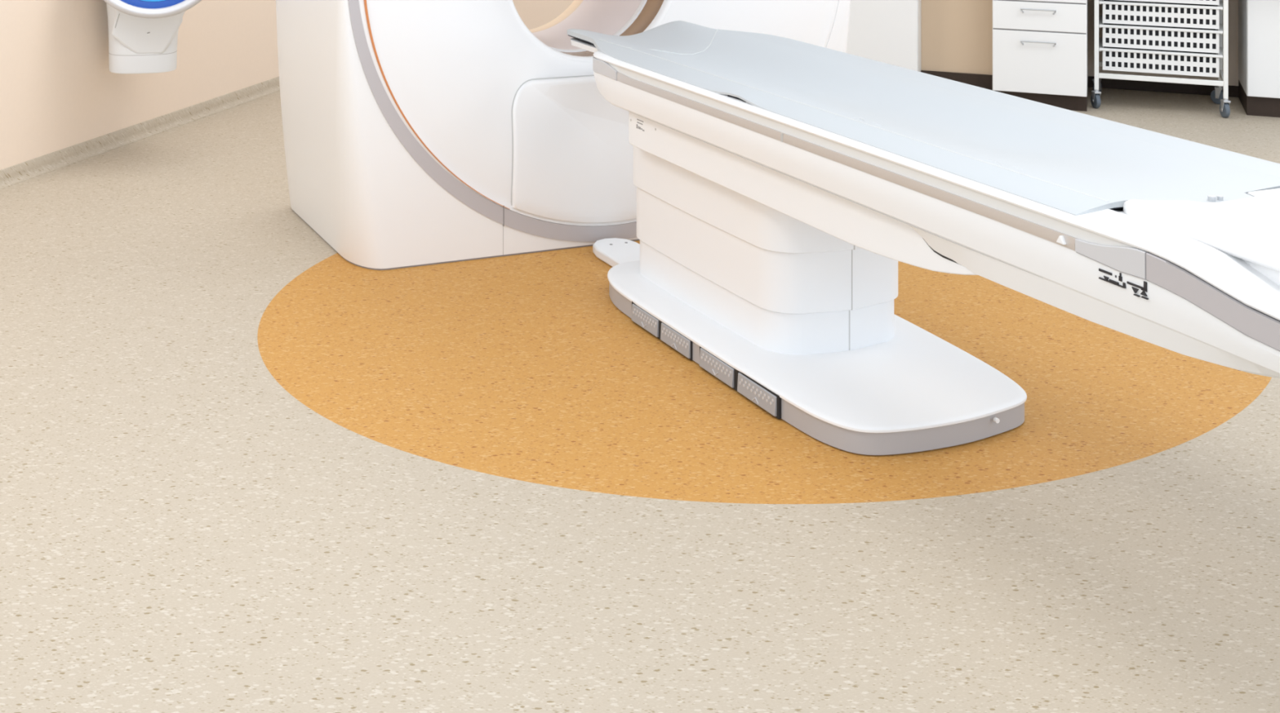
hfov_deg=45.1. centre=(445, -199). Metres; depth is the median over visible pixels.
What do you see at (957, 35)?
wall
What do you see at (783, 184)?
couch
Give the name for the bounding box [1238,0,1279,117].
base cabinet
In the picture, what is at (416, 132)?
gantry
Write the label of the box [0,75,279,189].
baseboard
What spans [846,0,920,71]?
base cabinet
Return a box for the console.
[103,0,201,73]
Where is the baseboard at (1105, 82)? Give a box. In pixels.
[1088,75,1238,97]
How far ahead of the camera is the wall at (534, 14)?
8.51 m
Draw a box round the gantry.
[275,0,850,270]
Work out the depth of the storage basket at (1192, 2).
7.75 m
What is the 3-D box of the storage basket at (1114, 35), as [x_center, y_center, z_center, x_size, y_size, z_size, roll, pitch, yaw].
[3.739,1.219,7.967,0.576,0.114,0.384,0,0,23]
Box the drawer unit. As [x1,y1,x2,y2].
[992,0,1088,111]
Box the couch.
[567,20,1279,454]
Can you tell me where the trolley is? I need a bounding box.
[1090,0,1231,117]
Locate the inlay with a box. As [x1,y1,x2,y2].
[257,240,1271,503]
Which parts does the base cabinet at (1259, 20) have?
door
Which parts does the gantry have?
panel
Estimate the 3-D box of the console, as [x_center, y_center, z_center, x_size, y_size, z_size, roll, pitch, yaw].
[-1.306,0.789,6.753,0.652,0.851,0.562,0,0,23]
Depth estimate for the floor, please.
3.23 m
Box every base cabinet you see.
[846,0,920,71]
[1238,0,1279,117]
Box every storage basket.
[1098,0,1222,29]
[1098,15,1222,53]
[1098,37,1222,77]
[1121,0,1219,4]
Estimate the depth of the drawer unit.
7.88 m
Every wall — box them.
[0,0,279,169]
[512,0,1238,85]
[920,0,992,75]
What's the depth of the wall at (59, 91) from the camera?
6.88 m
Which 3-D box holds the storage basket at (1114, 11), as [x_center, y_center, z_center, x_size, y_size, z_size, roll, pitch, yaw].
[3.739,1.097,7.967,0.576,0.114,0.384,0,0,23]
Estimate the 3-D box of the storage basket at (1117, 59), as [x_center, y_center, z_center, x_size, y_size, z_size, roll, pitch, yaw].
[3.739,1.341,7.967,0.576,0.114,0.384,0,0,23]
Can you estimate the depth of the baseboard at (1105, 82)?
8.36 m
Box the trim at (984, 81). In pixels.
[920,70,992,89]
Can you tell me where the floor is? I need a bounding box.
[0,86,1279,712]
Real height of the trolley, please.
0.800 m
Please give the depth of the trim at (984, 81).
8.16 m
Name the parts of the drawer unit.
handle, handle, drawer, drawer, drawer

